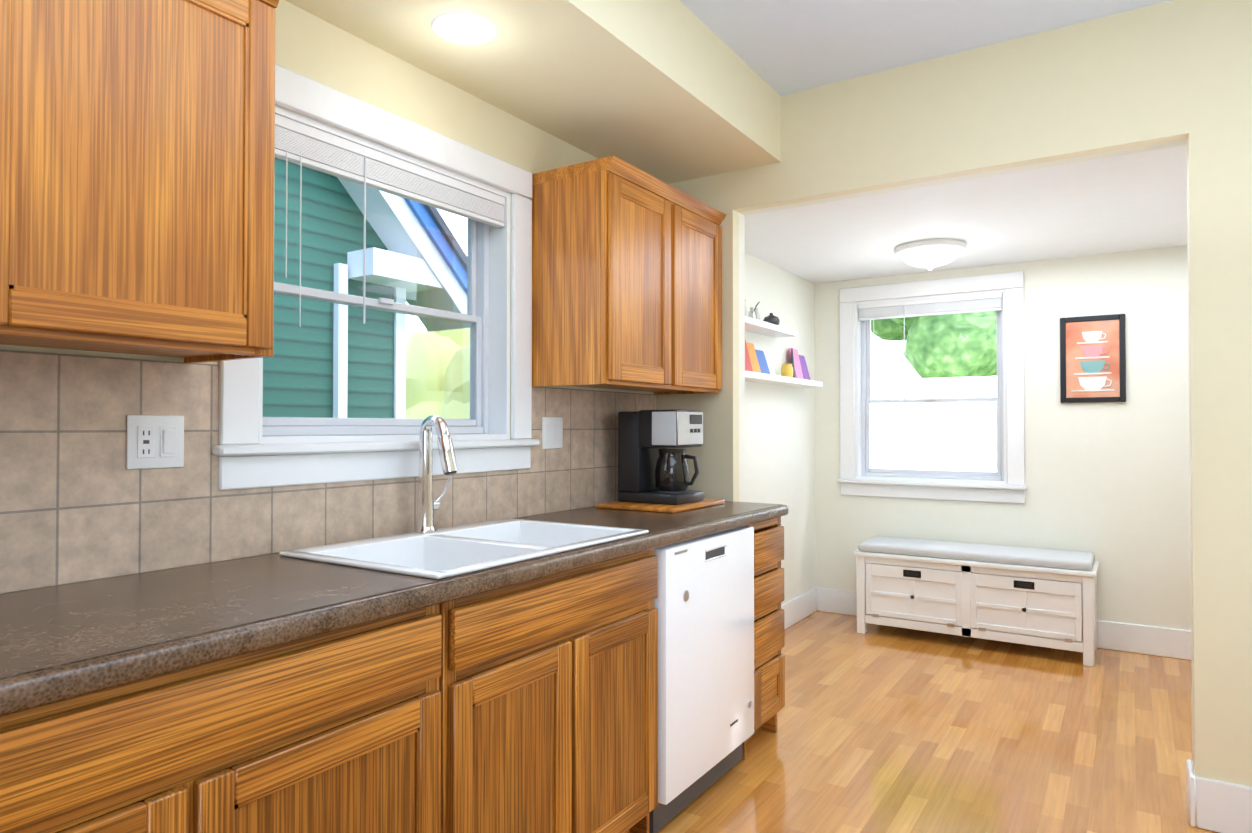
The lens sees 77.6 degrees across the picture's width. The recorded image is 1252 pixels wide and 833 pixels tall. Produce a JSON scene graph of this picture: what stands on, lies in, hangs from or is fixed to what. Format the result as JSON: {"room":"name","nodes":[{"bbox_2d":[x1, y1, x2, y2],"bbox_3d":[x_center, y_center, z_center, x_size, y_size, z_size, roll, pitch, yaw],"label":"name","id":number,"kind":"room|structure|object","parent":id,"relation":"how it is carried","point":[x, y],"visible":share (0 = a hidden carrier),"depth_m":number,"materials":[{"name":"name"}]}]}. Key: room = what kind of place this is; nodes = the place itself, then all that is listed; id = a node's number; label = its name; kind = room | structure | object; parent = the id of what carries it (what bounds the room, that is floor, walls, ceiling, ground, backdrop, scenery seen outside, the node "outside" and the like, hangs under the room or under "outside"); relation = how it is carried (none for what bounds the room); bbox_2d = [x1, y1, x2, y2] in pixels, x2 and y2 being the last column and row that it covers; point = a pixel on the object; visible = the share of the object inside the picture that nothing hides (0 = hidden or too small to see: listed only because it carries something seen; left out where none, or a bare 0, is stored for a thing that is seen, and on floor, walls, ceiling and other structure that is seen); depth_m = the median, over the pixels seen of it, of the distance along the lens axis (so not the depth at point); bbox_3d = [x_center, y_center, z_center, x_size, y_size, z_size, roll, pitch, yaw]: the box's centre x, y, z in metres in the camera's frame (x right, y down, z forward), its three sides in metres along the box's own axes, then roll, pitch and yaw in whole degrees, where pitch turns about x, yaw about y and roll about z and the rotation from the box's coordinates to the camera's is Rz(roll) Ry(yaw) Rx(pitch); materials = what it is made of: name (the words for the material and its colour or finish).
{"room":"kitchen","nodes":[
{"label":"kitchen","id":0,"kind":"room"},
{"bbox_2d":[0,0,815,604],"bbox_3d":[-0.692,-0.026,2.355,0.150,2.580,7.300,0,-1,33],"label":"wall","id":1,"kind":"structure","parent":0,"point":[312,46],"depth_m":2.92,"materials":[{"name":"beige paint"}]},
{"bbox_2d":[0,0,27,344],"bbox_3d":[-1.265,-0.507,1.016,0.334,0.754,0.656,0,-1,33],"label":"upper cabinet","id":2,"kind":"object","parent":1,"relation":"attached to","point":[13,13],"depth_m":1.20,"materials":[{"name":"brown wood"}]},
{"bbox_2d":[8,0,278,363],"bbox_3d":[-1.000,-0.501,1.424,0.334,0.754,0.588,0,-1,33],"label":"upper cabinet","id":3,"kind":"object","parent":1,"relation":"attached to","point":[137,149],"depth_m":1.38,"materials":[{"name":"brown wood"}]},
{"bbox_2d":[0,350,655,592],"bbox_3d":[-1.200,0.102,1.424,0.008,0.456,4.889,0,-1,33],"label":"backsplash","id":4,"kind":"structure","parent":1,"relation":"attached to","point":[79,501],"depth_m":1.72,"materials":[{"name":"tile"}]},
{"bbox_2d":[126,415,183,468],"bbox_3d":[-1.017,0.055,1.688,0.013,0.115,0.118,0,-1,33],"label":"electrical outlet plate","id":5,"kind":"object","parent":4,"relation":"attached to","point":[155,441],"visible":1,"depth_m":1.69,"materials":[{"name":"white plastic"}]},
{"bbox_2d":[542,417,562,448],"bbox_3d":[-0.266,0.060,2.846,0.013,0.115,0.118,0,-1,33],"label":"switch plate","id":6,"kind":"object","parent":4,"relation":"attached to","point":[552,432],"visible":1,"depth_m":2.84,"materials":[{"name":"white plastic"}]},
{"bbox_2d":[212,64,538,490],"bbox_3d":[-0.694,-0.344,2.315,0.195,1.046,1.145,0,-1,33],"label":"kitchen window","id":7,"kind":"structure","parent":1,"relation":"in","point":[254,448],"depth_m":2.32,"materials":[{"name":"white paint"}]},
{"bbox_2d":[532,155,725,394],"bbox_3d":[0.046,-0.480,3.024,0.348,0.755,0.856,0,-1,33],"label":"upper cabinet","id":8,"kind":"object","parent":1,"relation":"attached to","point":[626,276],"visible":1,"depth_m":2.73,"materials":[{"name":"brown wood"}]},
{"bbox_2d":[745,300,796,337],"bbox_3d":[0.679,-0.556,4.208,0.138,0.158,0.990,0,-1,33],"label":"shelf","id":9,"kind":"object","parent":1,"relation":"attached to","point":[767,325],"visible":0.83,"depth_m":4.30,"materials":[{"name":"white paint"}]},
{"bbox_2d":[745,340,822,387],"bbox_3d":[0.804,-0.311,4.398,0.138,0.233,1.450,0,-1,33],"label":"shelf","id":10,"kind":"object","parent":1,"relation":"attached to","point":[759,366],"visible":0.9,"depth_m":4.49,"materials":[{"name":"white paint"}]},
{"bbox_2d":[781,587,820,629],"bbox_3d":[0.735,1.213,4.383,0.020,0.155,1.964,0,-1,33],"label":"baseboard","id":11,"kind":"structure","parent":1,"relation":"attached to","point":[802,606],"depth_m":4.96,"materials":[{"name":"white paint"}]},
{"bbox_2d":[285,0,780,183],"bbox_3d":[-0.952,-1.196,1.281,0.600,0.270,4.890,0,-1,33],"label":"soffit","id":12,"kind":"structure","parent":0,"point":[670,91],"depth_m":2.46,"materials":[{"name":"beige paint"}]},
{"bbox_2d":[431,12,496,44],"bbox_3d":[-0.438,-1.047,2.108,0.176,0.004,0.176,0,-1,33],"label":"recessed light","id":13,"kind":"object","parent":12,"relation":"in","point":[463,28],"visible":1,"depth_m":2.10,"materials":[{"name":"white paint"}]},
{"bbox_2d":[680,0,1170,95],"bbox_3d":[-0.016,-1.399,0.659,3.150,0.120,5.160,0,-1,33],"label":"ceiling","id":14,"kind":"structure","parent":0,"point":[782,47],"depth_m":2.63,"materials":[{"name":"white paint"}]},
{"bbox_2d":[656,610,1216,832],"bbox_3d":[0.566,1.303,1.521,3.150,0.100,7.300,0,-1,33],"label":"floor","id":15,"kind":"structure","parent":0,"point":[884,729],"depth_m":3.03,"materials":[{"name":"brown wood"}]},
{"bbox_2d":[0,643,251,832],"bbox_3d":[-1.033,0.809,1.100,0.607,0.874,0.639,0,-1,33],"label":"base cabinet","id":16,"kind":"object","parent":15,"relation":"on","point":[165,747],"depth_m":1.09,"materials":[{"name":"brown wood"}]},
{"bbox_2d":[244,591,475,832],"bbox_3d":[-0.760,0.815,1.521,0.607,0.874,0.620,0,-1,33],"label":"base cabinet","id":17,"kind":"object","parent":15,"relation":"on","point":[361,723],"depth_m":1.43,"materials":[{"name":"brown wood"}]},
{"bbox_2d":[0,501,783,702],"bbox_3d":[-0.784,0.352,1.506,0.596,0.040,4.284,0,-1,33],"label":"countertop","id":18,"kind":"structure","parent":17,"relation":"on","point":[51,637],"depth_m":1.39,"materials":[{"name":"brown stone"}]},
{"bbox_2d":[415,415,456,530],"bbox_3d":[-0.527,0.162,2.227,0.148,0.335,0.101,0,-1,33],"label":"faucet","id":19,"kind":"object","parent":18,"relation":"on","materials":[{"name":"silver metal"}]},
{"bbox_2d":[276,517,651,578],"bbox_3d":[-0.385,0.429,2.078,0.544,0.201,0.830,0,-1,33],"label":"sink","id":20,"kind":"object","parent":18,"relation":"in","point":[461,549],"depth_m":2.10,"materials":[{"name":"white ceramic"}]},
{"bbox_2d":[596,409,724,512],"bbox_3d":[0.143,0.164,3.080,0.340,0.376,0.430,0,-1,33],"label":"coffee maker","id":21,"kind":"object","parent":18,"relation":"on","point":[653,473],"visible":1,"depth_m":3.01,"materials":[{"name":"black plastic"}]},
{"bbox_2d":[468,543,667,832],"bbox_3d":[-0.404,0.822,2.071,0.607,0.874,0.923,0,-1,33],"label":"base cabinet","id":22,"kind":"object","parent":15,"relation":"on","point":[500,675],"depth_m":1.93,"materials":[{"name":"brown wood"}]},
{"bbox_2d":[649,526,753,832],"bbox_3d":[0.043,0.835,2.738,0.615,0.868,0.647,0,-1,33],"label":"dishwasher","id":23,"kind":"object","parent":15,"relation":"on","point":[704,603],"visible":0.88,"depth_m":2.50,"materials":[{"name":"metal"}]},
{"bbox_2d":[664,519,763,759],"bbox_3d":[0.024,0.831,2.730,0.607,0.874,0.784,0,-1,33],"label":"base cabinet","id":24,"kind":"object","parent":15,"relation":"on","point":[758,524],"depth_m":2.90,"materials":[{"name":"brown wood"}]},
{"bbox_2d":[760,511,787,732],"bbox_3d":[0.302,0.837,3.159,0.607,0.874,0.316,0,-1,33],"label":"base cabinet","id":25,"kind":"object","parent":15,"relation":"on","point":[774,661],"depth_m":3.04,"materials":[{"name":"brown wood"}]},
{"bbox_2d":[854,536,1098,666],"bbox_3d":[1.995,1.024,4.491,1.244,0.537,0.407,0,-1,33],"label":"storage bench","id":26,"kind":"object","parent":15,"relation":"on","point":[1041,597],"visible":1,"depth_m":4.31,"materials":[{"name":"white paint"}]},
{"bbox_2d":[656,0,1251,786],"bbox_3d":[1.355,-0.021,2.755,2.850,2.580,0.120,0,-1,33],"label":"wall","id":27,"kind":"structure","parent":0,"point":[1166,74],"depth_m":2.53,"materials":[{"name":"beige paint"}]},
{"bbox_2d":[1186,759,1192,766],"bbox_3d":[2.189,1.185,2.279,0.891,0.155,0.016,0,-1,33],"label":"baseboard","id":28,"kind":"structure","parent":27,"relation":"attached to","point":[1189,763],"depth_m":2.50,"materials":[{"name":"white paint"}]},
{"bbox_2d":[1186,767,1251,832],"bbox_3d":[2.128,1.184,2.157,0.921,0.155,0.016,0,-1,33],"label":"baseboard","id":29,"kind":"structure","parent":27,"relation":"attached to","point":[1217,806],"depth_m":2.36,"materials":[{"name":"white paint"}]},
{"bbox_2d":[745,145,1186,283],"bbox_3d":[1.929,-1.169,3.656,2.850,0.500,1.990,0,-1,33],"label":"ceiling","id":30,"kind":"structure","parent":0,"point":[1128,202],"depth_m":3.65,"materials":[{"name":"paint"}]},
{"bbox_2d":[895,239,966,269],"bbox_3d":[1.630,-0.847,4.173,0.360,0.130,0.360,0,-1,33],"label":"light","id":31,"kind":"object","parent":30,"relation":"attached to","point":[929,254],"visible":1,"depth_m":4.07,"materials":[{"name":"white glass"}]},
{"bbox_2d":[815,245,1190,629],"bbox_3d":[2.511,0.003,4.538,2.850,2.580,0.150,0,-1,33],"label":"wall","id":32,"kind":"structure","parent":0,"point":[1107,484],"depth_m":4.39,"materials":[{"name":"beige paint"}]},
{"bbox_2d":[837,271,1027,503],"bbox_3d":[1.908,-0.167,4.905,1.120,1.361,0.195,0,-1,33],"label":"nook window","id":33,"kind":"structure","parent":32,"relation":"in","point":[1006,303],"depth_m":4.85,"materials":[{"name":"white paint"}]},
{"bbox_2d":[821,588,1190,659],"bbox_3d":[2.465,1.214,4.450,2.850,0.155,0.020,0,-1,33],"label":"baseboard","id":34,"kind":"structure","parent":32,"relation":"attached to","point":[1126,637],"depth_m":4.26,"materials":[{"name":"white paint"}]},
{"bbox_2d":[1060,314,1125,402],"bbox_3d":[2.618,-0.322,4.370,0.315,0.485,0.020,0,-1,33],"label":"framed picture","id":35,"kind":"object","parent":32,"relation":"attached to","point":[1092,358],"visible":1,"depth_m":4.37},
{"label":"outside","id":36,"kind":"structure","parent":0,"visible":0},
{"bbox_3d":[1.166,1.600,5.061,60.000,0.100,70.000,0,-1,33],"label":"ground","id":37,"kind":"structure","parent":36,"visible":0},
{"bbox_2d":[263,158,469,418],"bbox_3d":[-6.828,-1.542,3.804,6.400,6.150,11.120,0,-1,33],"label":"neighbouring house","id":38,"kind":"structure","parent":37,"relation":"on","point":[296,363],"depth_m":5.83,"materials":[{"name":"teal"}]},
{"bbox_2d":[406,328,469,418],"bbox_3d":[-1.881,-0.151,10.578,3.921,3.550,4.082,0,-1,33],"label":"tree","id":39,"kind":"object","parent":37,"relation":"on","point":[413,389],"depth_m":8.95,"materials":[{"name":"green plant"}]},
{"bbox_2d":[870,376,996,471],"bbox_3d":[3.327,0.607,7.487,9.000,1.950,0.500,0,-1,33],"label":"garage","id":40,"kind":"structure","parent":37,"relation":"on","point":[945,420],"depth_m":7.48,"materials":[{"name":"white"}]},
{"bbox_2d":[871,311,996,377],"bbox_3d":[3.896,-0.854,9.512,2.781,4.959,2.603,0,-1,33],"label":"tree","id":41,"kind":"object","parent":37,"relation":"on","point":[923,350],"depth_m":8.53,"materials":[{"name":"green plant"}]}
]}

